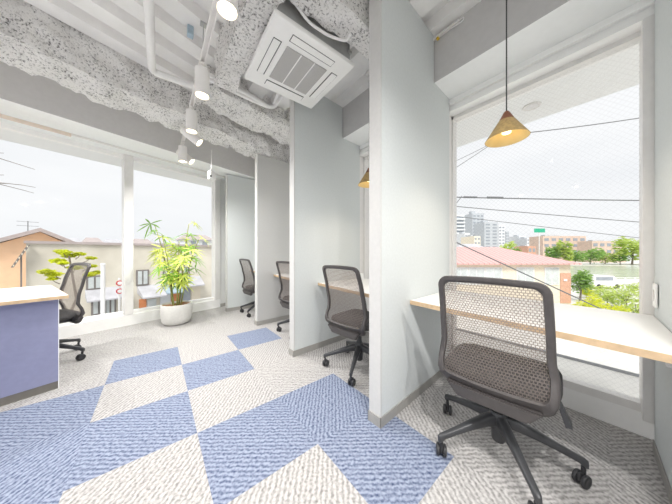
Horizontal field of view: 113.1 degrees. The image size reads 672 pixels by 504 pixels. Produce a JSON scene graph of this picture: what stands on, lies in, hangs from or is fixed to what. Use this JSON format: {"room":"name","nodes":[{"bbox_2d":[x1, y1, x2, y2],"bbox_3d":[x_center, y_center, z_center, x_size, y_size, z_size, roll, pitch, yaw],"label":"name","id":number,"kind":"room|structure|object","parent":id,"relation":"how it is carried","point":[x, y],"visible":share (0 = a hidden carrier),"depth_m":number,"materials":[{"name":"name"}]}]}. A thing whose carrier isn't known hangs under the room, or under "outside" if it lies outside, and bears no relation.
{"room":"open-plan office","nodes":[
{"label":"open-plan office","id":0,"kind":"room"},
{"bbox_2d":[160,301,192,325],"bbox_3d":[-2.353,0.904,3.280,0.394,0.292,0.394,0,0,-39],"label":"pot","id":1,"kind":"object","parent":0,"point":[172,313],"depth_m":3.14,"materials":[{"name":"white ceramic"}]},
{"bbox_2d":[220,180,224,303],"bbox_3d":[-1.801,-0.140,4.994,0.180,2.540,1.700,0,0,36],"label":"wall","id":2,"kind":"structure","parent":0,"point":[222,300],"depth_m":4.29,"materials":[{"name":"white paint"}]},
{"bbox_2d":[212,178,220,299],"bbox_3d":[-2.290,-0.247,4.237,0.145,2.285,0.100,0,0,36],"label":"trim","id":3,"kind":"structure","parent":2,"relation":"attached to","point":[216,185],"depth_m":4.19,"materials":[{"name":"grey metal"}]},
{"bbox_2d":[210,78,279,108],"bbox_3d":[-0.819,-1.605,2.046,0.706,0.113,0.476,0,0,-39],"label":"flexible line","id":4,"kind":"object","parent":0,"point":[277,95],"visible":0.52,"depth_m":2.29,"materials":[{"name":"white plastic"}]},
{"bbox_2d":[24,0,481,158],"bbox_3d":[-1.311,-1.840,0.547,5.850,0.200,7.700,0,0,-39],"label":"ceiling","id":5,"kind":"structure","parent":0,"point":[119,25],"depth_m":1.74,"materials":[{"name":"paint"}]},
{"bbox_2d":[0,61,254,181],"bbox_3d":[-3.235,-1.665,2.517,0.919,0.550,5.817,0,0,35],"label":"beam","id":6,"kind":"structure","parent":5,"relation":"attached to","point":[38,99],"depth_m":2.60,"materials":[{"name":"paint"}]},
{"bbox_2d":[0,114,70,136],"bbox_3d":[-3.536,-1.337,1.651,0.050,0.105,2.020,0,0,36],"label":"track","id":7,"kind":"object","parent":6,"relation":"hanging from","point":[1,115],"visible":1,"depth_m":2.27,"materials":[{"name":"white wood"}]},
{"bbox_2d":[0,129,211,187],"bbox_3d":[-3.569,-1.550,3.384,0.620,0.200,7.400,0,0,36],"label":"window","id":8,"kind":"structure","parent":6,"relation":"attached to","point":[5,135],"depth_m":3.30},
{"bbox_2d":[0,113,224,177],"bbox_3d":[-3.181,-1.381,2.503,0.035,0.017,4.820,0,0,36],"label":"track","id":9,"kind":"object","parent":6,"relation":"attached to","point":[74,135],"visible":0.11,"depth_m":3.01,"materials":[{"name":"grey metal"}]},
{"bbox_2d":[207,150,215,180],"bbox_3d":[-1.795,-1.248,3.202,0.110,0.445,0.115,0,0,-39],"label":"security camera","id":10,"kind":"object","parent":6,"relation":"hanging from","point":[211,176],"visible":1,"depth_m":3.17,"materials":[{"name":"white plastic"}]},
{"bbox_2d":[0,0,289,162],"bbox_3d":[-2.445,-1.609,1.530,0.494,0.441,5.416,0,0,36],"label":"beam","id":11,"kind":"structure","parent":5,"relation":"attached to","point":[33,41],"depth_m":1.92,"materials":[{"name":"concrete"}]},
{"bbox_2d":[187,24,193,39],"bbox_3d":[-1.128,-1.704,1.718,0.040,0.069,0.050,0,0,-39],"label":"junction box","id":12,"kind":"object","parent":5,"relation":"attached to","point":[190,29],"visible":1,"depth_m":1.70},
{"bbox_2d":[180,0,217,144],"bbox_3d":[-0.461,-1.615,1.010,0.040,0.300,5.350,0,0,-39],"label":"track","id":13,"kind":"object","parent":5,"relation":"hanging from","point":[213,15],"visible":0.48,"depth_m":1.57,"materials":[{"name":"white metal"}]},
{"bbox_2d":[178,142,186,162],"bbox_3d":[-2.062,-1.340,2.988,0.100,0.250,0.100,0,0,-39],"label":"spotlight","id":14,"kind":"object","parent":13,"relation":"attached to","point":[182,150],"visible":1,"depth_m":2.95,"materials":[{"name":"white metal"}]},
{"bbox_2d":[176,150,194,164],"bbox_3d":[-2.098,-1.346,3.095,0.219,0.238,0.100,0,0,-19],"label":"spotlight","id":15,"kind":"object","parent":13,"relation":"attached to","point":[190,160],"visible":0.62,"depth_m":3.08,"materials":[{"name":"white metal"}]},
{"bbox_2d":[186,105,196,133],"bbox_3d":[-1.458,-1.340,2.242,0.100,0.250,0.100,0,0,-39],"label":"spotlight","id":16,"kind":"object","parent":13,"relation":"attached to","point":[191,115],"visible":1,"depth_m":2.20,"materials":[{"name":"white metal"}]},
{"bbox_2d":[180,126,202,145],"bbox_3d":[-1.663,-1.348,2.559,0.221,0.235,0.100,0,0,-19],"label":"spotlight","id":17,"kind":"object","parent":13,"relation":"attached to","point":[193,138],"visible":0.79,"depth_m":2.53,"materials":[{"name":"white metal"}]},
{"bbox_2d":[195,61,209,99],"bbox_3d":[-1.043,-1.340,1.729,0.100,0.250,0.100,0,0,-39],"label":"spotlight","id":18,"kind":"object","parent":13,"relation":"attached to","point":[202,74],"visible":1,"depth_m":1.70,"materials":[{"name":"white metal"}]},
{"bbox_2d":[216,0,237,20],"bbox_3d":[-0.549,-1.340,1.119,0.100,0.250,0.100,0,0,-39],"label":"spotlight","id":19,"kind":"object","parent":13,"relation":"attached to","point":[227,9],"visible":1,"depth_m":1.13,"materials":[{"name":"white metal"}]},
{"bbox_2d":[193,64,289,144],"bbox_3d":[-0.908,-1.668,2.710,0.488,0.284,1.371,0,0,41],"label":"beam","id":20,"kind":"structure","parent":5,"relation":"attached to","point":[275,122],"depth_m":2.55,"materials":[{"name":"concrete"}]},
{"bbox_2d":[143,0,193,89],"bbox_3d":[0.082,-1.610,0.707,1.225,0.084,4.196,0,0,-39],"label":"ceiling pipe","id":21,"kind":"object","parent":20,"relation":"attached to","point":[148,5],"visible":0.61,"depth_m":1.73,"materials":[{"name":"white plastic"}]},
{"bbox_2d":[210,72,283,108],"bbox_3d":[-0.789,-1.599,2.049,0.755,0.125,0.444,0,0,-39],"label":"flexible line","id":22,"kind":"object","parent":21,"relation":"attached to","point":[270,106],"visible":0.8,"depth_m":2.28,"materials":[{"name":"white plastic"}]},
{"bbox_2d":[214,0,284,93],"bbox_3d":[0.173,-1.612,0.559,0.240,0.395,3.650,0,0,-39],"label":"beam","id":23,"kind":"structure","parent":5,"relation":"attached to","point":[238,40],"depth_m":1.57,"materials":[{"name":"concrete"}]},
{"bbox_2d":[245,0,353,108],"bbox_3d":[-0.301,-1.575,1.738,0.630,0.369,0.630,0,0,-37],"label":"air conditioner","id":24,"kind":"object","parent":5,"relation":"hanging from","point":[291,59],"visible":0.89,"depth_m":1.62,"materials":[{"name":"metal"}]},
{"bbox_2d":[269,46,326,94],"bbox_3d":[-0.301,-1.397,1.738,0.330,0.006,0.330,0,0,-37],"label":"grille","id":25,"kind":"object","parent":24,"relation":"attached to","point":[292,68],"depth_m":1.71,"materials":[{"name":"plastic"}]},
{"bbox_2d":[295,6,351,41],"bbox_3d":[-0.115,-1.494,1.399,0.468,0.126,0.092,0,0,-29],"label":"hose","id":26,"kind":"object","parent":24,"relation":"attached to","point":[304,16],"visible":1,"depth_m":1.45,"materials":[{"name":"white plastic"}]},
{"bbox_2d":[290,0,368,59],"bbox_3d":[0.206,-1.635,1.573,1.100,0.351,0.251,0,0,-39],"label":"beam","id":27,"kind":"structure","parent":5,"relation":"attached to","point":[343,18],"depth_m":1.42,"materials":[{"name":"concrete"}]},
{"bbox_2d":[358,70,368,187],"bbox_3d":[0.322,-1.194,2.145,0.216,1.089,0.216,0,0,-39],"label":"pendant lamp","id":28,"kind":"object","parent":5,"relation":"hanging from","point":[364,183],"visible":0.42,"depth_m":2.13,"materials":[{"name":"gold metal"}]},
{"bbox_2d":[485,0,530,147],"bbox_3d":[1.012,-1.204,1.317,0.216,1.069,0.216,0,0,-39],"label":"pendant lamp","id":29,"kind":"object","parent":5,"relation":"hanging from","point":[508,131],"visible":1,"depth_m":1.31,"materials":[{"name":"gold metal"}]},
{"bbox_2d":[0,306,669,503],"bbox_3d":[-1.284,1.090,0.290,6.031,0.080,8.088,0,0,-39],"label":"floor","id":30,"kind":"structure","parent":0,"point":[214,407],"depth_m":1.23,"materials":[{"name":"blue carpet"}]},
{"bbox_2d":[0,285,68,406],"bbox_3d":[-2.937,0.689,1.182,0.960,0.722,1.837,0,0,33],"label":"desk","id":31,"kind":"object","parent":30,"relation":"on","point":[29,316],"visible":1,"depth_m":1.60,"materials":[{"name":"blue laminate"}]},
{"bbox_2d":[0,285,66,301],"bbox_3d":[-2.940,0.340,1.181,0.956,0.023,1.833,0,0,33],"label":"countertop","id":32,"kind":"structure","parent":31,"relation":"on","point":[32,292],"depth_m":1.75,"materials":[{"name":"white laminate"}]},
{"bbox_2d":[59,262,90,360],"bbox_3d":[-2.803,0.580,2.084,0.618,0.941,0.630,0,0,20],"label":"chair","id":33,"kind":"object","parent":30,"relation":"on","point":[65,314],"visible":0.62,"depth_m":2.23,"materials":[{"name":"grey plastic"}]},
{"bbox_2d":[59,299,219,338],"bbox_3d":[-3.637,1.012,2.377,0.160,0.235,4.694,0,0,36],"label":"curb","id":34,"kind":"object","parent":30,"relation":"on","point":[69,330],"visible":0.31,"depth_m":3.07,"materials":[{"name":"paint"}]},
{"bbox_2d":[0,122,123,325],"bbox_3d":[-3.388,-0.247,2.708,0.080,2.285,1.205,0,0,36],"label":"window","id":35,"kind":"structure","parent":34,"relation":"attached to","point":[5,126],"depth_m":2.77,"materials":[{"name":"white metal"}]},
{"bbox_2d":[122,154,132,314],"bbox_3d":[-3.021,-0.247,3.217,0.145,2.285,0.100,0,0,36],"label":"trim","id":36,"kind":"structure","parent":34,"relation":"attached to","point":[127,161],"depth_m":3.17,"materials":[{"name":"grey metal"}]},
{"bbox_2d":[133,157,213,312],"bbox_3d":[-2.657,-0.247,3.729,0.080,2.285,1.205,0,0,36],"label":"window","id":37,"kind":"structure","parent":34,"relation":"attached to","point":[137,160],"depth_m":3.56,"materials":[{"name":"white metal"}]},
{"bbox_2d":[137,219,212,325],"bbox_3d":[-2.400,0.275,3.275,1.000,1.550,0.702,0,0,-9],"label":"potted palm","id":38,"kind":"object","parent":30,"relation":"on","point":[177,312],"visible":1,"depth_m":3.22,"materials":[{"name":"plant"}]},
{"bbox_2d":[225,174,254,311],"bbox_3d":[-1.544,-0.158,4.290,1.086,2.415,0.097,0,0,-41],"label":"wall","id":39,"kind":"structure","parent":30,"relation":"on","point":[239,192],"depth_m":4.03,"materials":[{"name":"paint"}]},
{"bbox_2d":[239,259,254,316],"bbox_3d":[-1.311,0.580,3.872,0.629,0.938,0.639,0,0,-44],"label":"chair","id":40,"kind":"object","parent":30,"relation":"on","point":[249,289],"visible":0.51,"depth_m":3.68,"materials":[{"name":"fabric"}]},
{"bbox_2d":[254,154,289,325],"bbox_3d":[-0.806,-0.175,3.500,0.933,2.450,0.097,0,0,-41],"label":"wall","id":41,"kind":"structure","parent":30,"relation":"on","point":[272,176],"depth_m":3.30,"materials":[{"name":"paint"}]},
{"bbox_2d":[276,261,289,338],"bbox_3d":[-0.425,0.580,2.936,0.635,0.938,0.626,0,0,44],"label":"chair","id":42,"kind":"object","parent":30,"relation":"on","point":[285,302],"visible":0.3,"depth_m":2.84,"materials":[{"name":"grey plastic"}]},
{"bbox_2d":[289,97,359,356],"bbox_3d":[-0.088,-0.344,2.577,0.979,2.789,0.097,0,0,-41],"label":"wall","id":43,"kind":"structure","parent":30,"relation":"on","point":[324,165],"depth_m":2.44,"materials":[{"name":"paint"}]},
{"bbox_2d":[360,156,368,310],"bbox_3d":[0.351,-0.175,2.991,0.210,2.180,0.072,0,0,-39],"label":"trim","id":44,"kind":"structure","parent":43,"relation":"attached to","point":[361,157],"depth_m":2.95,"materials":[{"name":"grey metal"}]},
{"bbox_2d":[322,265,368,386],"bbox_3d":[0.234,0.580,2.033,0.625,0.938,0.633,0,0,-45],"label":"chair","id":45,"kind":"object","parent":30,"relation":"on","point":[352,324],"visible":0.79,"depth_m":1.88,"materials":[{"name":"grey plastic"}]},
{"bbox_2d":[368,0,448,428],"bbox_3d":[0.611,-0.344,1.688,1.011,2.789,0.097,0,0,-41],"label":"wall","id":46,"kind":"structure","parent":30,"relation":"on","point":[409,113],"depth_m":1.50,"materials":[{"name":"white paint"}]},
{"bbox_2d":[318,279,368,297],"bbox_3d":[0.355,0.393,2.216,0.750,0.115,1.070,0,0,-39],"label":"desk","id":47,"kind":"object","parent":46,"relation":"attached to","point":[365,282],"visible":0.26,"depth_m":2.22,"materials":[{"name":"white laminate"}]},
{"bbox_2d":[433,17,463,41],"bbox_3d":[0.855,-1.698,1.700,0.026,0.034,0.234,0,0,-39],"label":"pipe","id":48,"kind":"object","parent":46,"relation":"attached to","point":[437,37],"visible":1,"depth_m":1.69,"materials":[{"name":"grey metal"}]},
{"bbox_2d":[449,115,456,350],"bbox_3d":[1.065,-0.175,2.109,0.210,2.180,0.072,0,0,-39],"label":"trim","id":49,"kind":"structure","parent":46,"relation":"attached to","point":[450,117],"depth_m":2.06,"materials":[{"name":"grey metal"}]},
{"bbox_2d":[343,0,640,145],"bbox_3d":[0.763,-1.655,2.291,0.570,0.570,7.800,0,0,-39],"label":"beam","id":50,"kind":"structure","parent":46,"relation":"attached to","point":[471,53],"depth_m":1.52,"materials":[{"name":"paint"}]},
{"bbox_2d":[366,331,654,440],"bbox_3d":[0.992,1.022,2.315,0.145,0.215,7.550,0,0,-39],"label":"curb","id":51,"kind":"object","parent":30,"relation":"on","point":[617,415],"depth_m":1.36,"materials":[{"name":"paint"}]},
{"bbox_2d":[364,155,368,310],"bbox_3d":[0.732,-0.175,2.568,0.070,2.180,1.080,0,0,-39],"label":"window","id":52,"kind":"structure","parent":51,"relation":"attached to","point":[366,158],"depth_m":2.96,"materials":[{"name":"grey metal"}]},
{"bbox_2d":[360,0,654,411],"bbox_3d":[0.951,-0.228,2.282,0.250,2.285,7.550,0,0,-39],"label":"window","id":53,"kind":"structure","parent":51,"relation":"attached to","point":[631,402],"depth_m":1.49,"materials":[{"name":"grey metal"}]},
{"bbox_2d":[436,276,591,503],"bbox_3d":[0.868,0.580,1.172,0.629,0.938,0.640,0,0,-45],"label":"chair","id":54,"kind":"object","parent":30,"relation":"on","point":[509,392],"visible":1,"depth_m":1.00,"materials":[{"name":"grey plastic"}]},
{"bbox_2d":[653,0,671,503],"bbox_3d":[1.331,-0.344,0.806,1.001,2.789,0.097,0,0,-41],"label":"wall","id":55,"kind":"structure","parent":30,"relation":"on","point":[662,445],"depth_m":1.03,"materials":[{"name":"paint"}]},
{"bbox_2d":[410,289,671,367],"bbox_3d":[1.069,0.393,1.334,0.750,0.115,1.078,0,0,-39],"label":"desk","id":56,"kind":"object","parent":55,"relation":"attached to","point":[642,335],"visible":0.88,"depth_m":1.03,"materials":[{"name":"white laminate"}]},
{"bbox_2d":[639,13,654,424],"bbox_3d":[1.787,-0.175,1.218,0.210,2.180,0.137,0,0,-39],"label":"window frame","id":57,"kind":"structure","parent":55,"relation":"attached to","point":[647,40],"depth_m":1.19,"materials":[{"name":"grey metal"}]},
{"bbox_2d":[652,283,657,307],"bbox_3d":[1.616,0.220,1.127,0.070,0.120,0.012,0,0,-41],"label":"light switch","id":58,"kind":"object","parent":55,"relation":"attached to","point":[654,286],"visible":1,"depth_m":1.11,"materials":[{"name":"white plastic"}]},
{"bbox_2d":[457,46,638,146],"bbox_3d":[1.470,-1.550,2.606,0.925,0.200,10.200,0,0,-39],"label":"soffit","id":59,"kind":"structure","parent":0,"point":[619,72],"depth_m":2.04,"materials":[{"name":"paint"}]},
{"bbox_2d":[522,101,541,110],"bbox_3d":[1.945,-1.446,2.206,0.150,0.008,0.150,0,0,-39],"label":"recessed light","id":60,"kind":"object","parent":59,"relation":"in","point":[533,105],"visible":1,"depth_m":2.20,"materials":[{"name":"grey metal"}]},
{"bbox_2d":[457,331,638,397],"bbox_3d":[1.445,1.160,2.586,0.900,0.180,10.200,0,0,-39],"label":"balcony","id":61,"kind":"object","parent":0,"point":[623,383],"visible":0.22,"depth_m":1.96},
{"bbox_2d":[457,328,638,376],"bbox_3d":[1.802,1.148,2.874,0.018,0.204,10.200,0,0,-39],"label":"trim","id":62,"kind":"structure","parent":61,"relation":"attached to","point":[558,355],"depth_m":2.14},
{"label":"outside","id":63,"kind":"structure","parent":0,"visible":0},
{"bbox_2d":[570,265,638,278],"bbox_3d":[120.000,4.630,57.000,179.343,0.040,155.396,0,0,-39],"label":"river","id":64,"kind":"structure","parent":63,"point":[618,271],"depth_m":55.32,"materials":[{"name":"liquid"}]},
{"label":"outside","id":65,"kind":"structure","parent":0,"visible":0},
{"bbox_2d":[457,260,638,373],"bbox_3d":[0.000,4.800,120.000,487.068,0.300,469.329,0,0,-39],"label":"ground","id":66,"kind":"structure","parent":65,"point":[615,359],"depth_m":10.92,"materials":[{"name":"white"}]},
{"bbox_2d":[0,158,35,192],"bbox_3d":[-5.509,1.050,3.055,1.735,7.202,0.814,0,0,-37],"label":"power lines","id":67,"kind":"object","parent":66,"relation":"on","point":[0,158],"visible":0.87,"depth_m":3.54,"materials":[{"name":"black metal"}]},
{"bbox_2d":[0,221,74,288],"bbox_3d":[-20.729,1.375,15.300,9.800,6.550,3.571,0,0,36],"label":"house","id":68,"kind":"structure","parent":66,"relation":"on","point":[12,246],"depth_m":12.11,"materials":[{"name":"paint"}]},
{"bbox_2d":[11,245,29,286],"bbox_3d":[-11.191,2.194,7.879,0.230,4.913,0.400,0,0,36],"label":"board","id":69,"kind":"object","parent":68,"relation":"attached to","point":[27,246],"visible":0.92,"depth_m":7.88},
{"bbox_2d":[82,237,102,241],"bbox_3d":[-28.491,1.489,25.932,4.600,6.321,1.971,0,0,36],"label":"house","id":70,"kind":"structure","parent":66,"relation":"on","point":[86,239],"depth_m":25.50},
{"bbox_2d":[100,263,105,313],"bbox_3d":[-6.918,2.488,6.591,0.130,4.324,0.130,0,0,36],"label":"pole","id":71,"kind":"object","parent":66,"relation":"on","point":[101,264],"visible":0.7,"depth_m":6.56,"materials":[{"name":"white metal"}]},
{"bbox_2d":[103,239,121,242],"bbox_3d":[-31.847,1.425,31.551,4.600,6.450,2.371,0,0,36],"label":"house","id":72,"kind":"structure","parent":66,"relation":"on","point":[105,240],"depth_m":31.14,"materials":[{"name":"beige brick"}]},
{"bbox_2d":[24,241,211,316],"bbox_3d":[-7.787,2.119,17.230,7.000,5.063,19.050,0,0,36],"label":"building","id":73,"kind":"structure","parent":66,"relation":"on","point":[38,253],"depth_m":9.84,"materials":[{"name":"beige concrete"}]},
{"bbox_2d":[116,278,121,311],"bbox_3d":[-8.118,2.813,8.321,0.099,3.674,0.200,0,0,36],"label":"traffic sign","id":74,"kind":"object","parent":66,"relation":"on","point":[119,282],"visible":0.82,"depth_m":8.31,"materials":[{"name":"white metal"}]},
{"bbox_2d":[133,239,153,243],"bbox_3d":[-21.854,1.594,24.894,4.600,6.112,2.191,0,0,36],"label":"house","id":75,"kind":"structure","parent":66,"relation":"on","point":[146,241],"depth_m":24.51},
{"bbox_2d":[150,237,180,243],"bbox_3d":[-24.522,1.256,31.475,4.600,6.788,2.880,0,0,36],"label":"house","id":76,"kind":"structure","parent":66,"relation":"on","point":[155,238],"depth_m":30.48,"materials":[{"name":"stone"}]},
{"bbox_2d":[175,234,211,244],"bbox_3d":[-25.530,0.750,40.375,4.600,7.799,5.178,0,0,36],"label":"house","id":77,"kind":"structure","parent":66,"relation":"on","point":[208,239],"depth_m":39.06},
{"bbox_2d":[457,215,464,233],"bbox_3d":[65.541,-8.415,124.550,7.838,26.129,10.900,0,0,0],"label":"building","id":78,"kind":"structure","parent":66,"relation":"on","point":[460,220],"depth_m":119.95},
{"bbox_2d":[457,232,469,244],"bbox_3d":[65.108,-2.804,114.960,2.577,14.908,10.080,0,0,0],"label":"building","id":79,"kind":"structure","parent":66,"relation":"on","point":[461,234],"depth_m":113.79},
{"bbox_2d":[457,244,482,246],"bbox_3d":[22.000,1.650,37.000,7.400,6.000,7.200,0,0,0],"label":"house","id":80,"kind":"structure","parent":66,"relation":"on","point":[458,245],"depth_m":36.41,"materials":[{"name":"stone"}]},
{"bbox_2d":[461,235,479,244],"bbox_3d":[60.445,-1.443,99.960,2.782,12.187,10.080,0,0,0],"label":"building","id":81,"kind":"structure","parent":66,"relation":"on","point":[470,239],"depth_m":97.47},
{"bbox_2d":[464,211,483,235],"bbox_3d":[96.115,-11.781,154.960,7.770,32.861,10.080,0,0,0],"label":"building","id":82,"kind":"structure","parent":66,"relation":"on","point":[469,223],"depth_m":151.11,"materials":[{"name":"concrete"}]},
{"bbox_2d":[474,220,497,246],"bbox_3d":[93.709,-7.412,138.960,8.149,24.124,10.080,0,0,0],"label":"building","id":83,"kind":"structure","parent":66,"relation":"on","point":[487,231],"depth_m":134.01,"materials":[{"name":"concrete"}]},
{"bbox_2d":[498,225,504,247],"bbox_3d":[111.993,-7.483,154.960,4.392,24.267,10.080,0,0,0],"label":"building","id":84,"kind":"structure","parent":66,"relation":"on","point":[501,228],"depth_m":150.01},
{"bbox_2d":[500,241,518,250],"bbox_3d":[46.223,0.815,60.189,5.195,7.709,4.569,0,0,0],"label":"tree","id":85,"kind":"object","parent":66,"relation":"on","point":[505,245],"visible":0.1,"depth_m":59.38,"materials":[{"name":"green plant"}]},
{"bbox_2d":[509,235,525,249],"bbox_3d":[134.414,-3.926,164.960,5.045,17.152,10.080,0,0,0],"label":"building","id":86,"kind":"structure","parent":66,"relation":"on","point":[514,237],"depth_m":164.05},
{"bbox_2d":[457,247,581,304],"bbox_3d":[11.250,2.075,22.000,16.400,5.150,8.900,0,0,0],"label":"house","id":87,"kind":"structure","parent":66,"relation":"on","point":[555,272],"depth_m":18.00,"materials":[{"name":"pink metal"}]},
{"bbox_2d":[515,237,528,245],"bbox_3d":[131.419,-2.828,154.960,4.730,14.956,10.080,0,0,0],"label":"building","id":88,"kind":"structure","parent":66,"relation":"on","point":[523,240],"depth_m":153.60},
{"bbox_2d":[514,245,535,253],"bbox_3d":[88.288,0.753,103.960,3.604,7.794,8.080,0,0,0],"label":"building","id":89,"kind":"structure","parent":66,"relation":"on","point":[524,248],"depth_m":100.27,"materials":[{"name":"brick"}]},
{"bbox_2d":[534,228,544,254],"bbox_3d":[55.000,-0.851,60.063,2.973,11.001,0.246,0,0,0],"label":"road sign","id":90,"kind":"object","parent":66,"relation":"on","point":[539,230],"visible":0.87,"depth_m":59.96,"materials":[{"name":"green metal"}]},
{"bbox_2d":[543,246,561,258],"bbox_3d":[82.196,1.177,83.716,5.607,6.986,4.948,0,0,0],"label":"tree","id":91,"kind":"object","parent":66,"relation":"on","point":[552,254],"visible":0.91,"depth_m":83.35,"materials":[{"name":"green plant"}]},
{"bbox_2d":[529,235,585,259],"bbox_3d":[115.279,-2.093,115.960,21.694,13.485,8.080,0,0,0],"label":"building","id":92,"kind":"structure","parent":66,"relation":"on","point":[547,241],"depth_m":112.00,"materials":[{"name":"beige brick"}]},
{"bbox_2d":[554,240,573,260],"bbox_3d":[84.380,0.038,82.075,5.352,9.275,5.399,0,0,0],"label":"tree","id":93,"kind":"object","parent":66,"relation":"on","point":[567,254],"visible":0.9,"depth_m":81.44,"materials":[{"name":"green plant"}]},
{"bbox_2d":[572,250,589,261],"bbox_3d":[90.278,1.941,84.154,7.466,5.451,7.412,0,0,0],"label":"tree","id":94,"kind":"object","parent":66,"relation":"on","point":[577,256],"visible":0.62,"depth_m":82.23,"materials":[{"name":"green plant"}]},
{"bbox_2d":[571,299,592,306],"bbox_3d":[17.260,3.998,15.477,1.001,1.311,0.901,0,0,0],"label":"shrub","id":95,"kind":"object","parent":66,"relation":"on","point":[580,303],"visible":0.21,"depth_m":15.49,"materials":[{"name":"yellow plant"}]},
{"bbox_2d":[571,269,594,300],"bbox_3d":[23.166,3.055,20.968,1.607,3.208,2.032,0,0,11],"label":"tree","id":96,"kind":"object","parent":66,"relation":"on","point":[582,277],"visible":0.97,"depth_m":20.65,"materials":[{"name":"green plant"}]},
{"bbox_2d":[580,294,603,308],"bbox_3d":[19.526,3.965,16.792,1.787,1.470,1.355,0,0,-23],"label":"shrub","id":97,"kind":"object","parent":66,"relation":"on","point":[589,298],"visible":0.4,"depth_m":16.87,"materials":[{"name":"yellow plant"}]},
{"bbox_2d":[581,247,609,263],"bbox_3d":[96.750,1.413,83.643,7.399,6.506,8.418,0,0,0],"label":"tree","id":98,"kind":"object","parent":66,"relation":"on","point":[593,256],"visible":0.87,"depth_m":82.36,"materials":[{"name":"green plant"}]},
{"bbox_2d":[577,240,625,262],"bbox_3d":[120.513,-0.388,100.960,15.009,10.076,6.080,0,0,0],"label":"building","id":99,"kind":"structure","parent":66,"relation":"on","point":[606,246],"depth_m":98.00,"materials":[{"name":"beige brick"}]},
{"bbox_2d":[588,284,619,292],"bbox_3d":[27.403,3.990,23.145,2.481,1.327,2.415,0,0,0],"label":"shrub","id":100,"kind":"object","parent":66,"relation":"on","point":[602,286],"visible":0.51,"depth_m":22.85,"materials":[{"name":"green plant"}]},
{"bbox_2d":[588,274,621,288],"bbox_3d":[34.306,3.808,28.835,3.600,1.675,1.730,0,0,0],"label":"van","id":101,"kind":"object","parent":66,"relation":"on","point":[608,280],"visible":0.58,"depth_m":28.00,"materials":[{"name":"white paint"}]},
{"bbox_2d":[589,289,622,304],"bbox_3d":[23.177,3.839,18.925,2.465,1.631,1.641,0,0,0],"label":"shrub","id":102,"kind":"object","parent":66,"relation":"on","point":[604,296],"visible":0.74,"depth_m":18.84,"materials":[{"name":"green plant"}]},
{"bbox_2d":[594,251,619,263],"bbox_3d":[100.885,1.935,83.160,6.658,5.458,7.357,0,0,0],"label":"tree","id":103,"kind":"object","parent":66,"relation":"on","point":[604,258],"visible":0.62,"depth_m":82.71,"materials":[{"name":"green plant"}]},
{"bbox_2d":[592,301,631,311],"bbox_3d":[18.055,3.949,14.469,1.793,1.410,1.803,0,0,-28],"label":"shrub","id":104,"kind":"object","parent":66,"relation":"on","point":[607,306],"visible":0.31,"depth_m":14.41,"materials":[{"name":"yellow plant"}]},
{"bbox_2d":[607,253,634,264],"bbox_3d":[104.369,2.407,81.791,5.685,4.513,6.074,0,0,0],"label":"tree","id":105,"kind":"object","parent":66,"relation":"on","point":[624,258],"visible":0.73,"depth_m":80.96,"materials":[{"name":"green plant"}]},
{"bbox_2d":[608,288,638,307],"bbox_3d":[23.603,3.783,18.039,2.052,1.745,1.957,0,0,24],"label":"shrub","id":106,"kind":"object","parent":66,"relation":"on","point":[626,298],"visible":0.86,"depth_m":17.97,"materials":[{"name":"green plant"}]},
{"bbox_2d":[611,236,638,264],"bbox_3d":[106.630,-0.599,79.965,11.524,10.553,10.572,0,0,0],"label":"tree","id":107,"kind":"object","parent":66,"relation":"on","point":[634,249],"visible":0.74,"depth_m":79.98,"materials":[{"name":"green plant"}]},
{"bbox_2d":[615,282,638,294],"bbox_3d":[31.883,3.936,23.820,1.905,1.435,2.594,0,0,-32],"label":"shrub","id":108,"kind":"object","parent":66,"relation":"on","point":[632,286],"visible":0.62,"depth_m":24.03,"materials":[{"name":"green plant"}]},
{"bbox_2d":[616,299,638,312],"bbox_3d":[19.614,3.797,14.517,1.716,1.749,1.519,0,0,21],"label":"shrub","id":109,"kind":"object","parent":66,"relation":"on","point":[631,304],"visible":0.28,"depth_m":14.55,"materials":[{"name":"green plant"}]},
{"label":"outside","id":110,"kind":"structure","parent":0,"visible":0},
{"bbox_2d":[457,196,638,200],"bbox_3d":[8.072,-1.920,8.000,9.370,0.200,0.080,0,0,0],"label":"overhead cable","id":111,"kind":"object","parent":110,"point":[487,197],"visible":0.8,"depth_m":7.98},
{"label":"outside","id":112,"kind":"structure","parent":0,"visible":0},
{"bbox_2d":[457,206,636,221],"bbox_3d":[8.375,-1.384,8.300,9.723,0.849,0.027,0,0,0],"label":"overhead cable","id":113,"kind":"object","parent":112,"point":[457,206],"visible":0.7,"depth_m":8.29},
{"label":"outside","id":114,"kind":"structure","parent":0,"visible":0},
{"bbox_2d":[457,216,637,237],"bbox_3d":[8.678,-0.920,8.600,10.074,1.202,0.022,0,0,0],"label":"overhead cable","id":115,"kind":"object","parent":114,"point":[457,216],"visible":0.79,"depth_m":8.59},
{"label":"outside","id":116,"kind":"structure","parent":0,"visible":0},
{"bbox_2d":[457,242,600,308],"bbox_3d":[6.577,0.684,8.000,6.756,3.138,0.043,0,0,0],"label":"overhead cable","id":117,"kind":"object","parent":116,"point":[457,242],"visible":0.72,"depth_m":7.98,"materials":[{"name":"rubber"}]},
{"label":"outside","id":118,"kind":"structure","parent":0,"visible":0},
{"bbox_2d":[531,118,638,132],"bbox_3d":[8.403,-4.115,7.000,6.152,0.878,0.027,0,0,0],"label":"overhead cable","id":119,"kind":"object","parent":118,"point":[633,118],"visible":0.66,"depth_m":6.99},
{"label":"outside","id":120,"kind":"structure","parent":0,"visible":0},
{"bbox_3d":[-7.741,4.635,6.986,59.386,0.030,21.525,0,0,-39],"label":"street","id":121,"kind":"object","parent":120,"visible":0},
{"bbox_2d":[35,249,100,309],"bbox_3d":[-8.036,2.283,6.755,0.707,4.749,1.456,0,0,23],"label":"pruned pine","id":122,"kind":"object","parent":121,"relation":"on","point":[50,274],"visible":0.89,"depth_m":6.64,"materials":[{"name":"green plant"}]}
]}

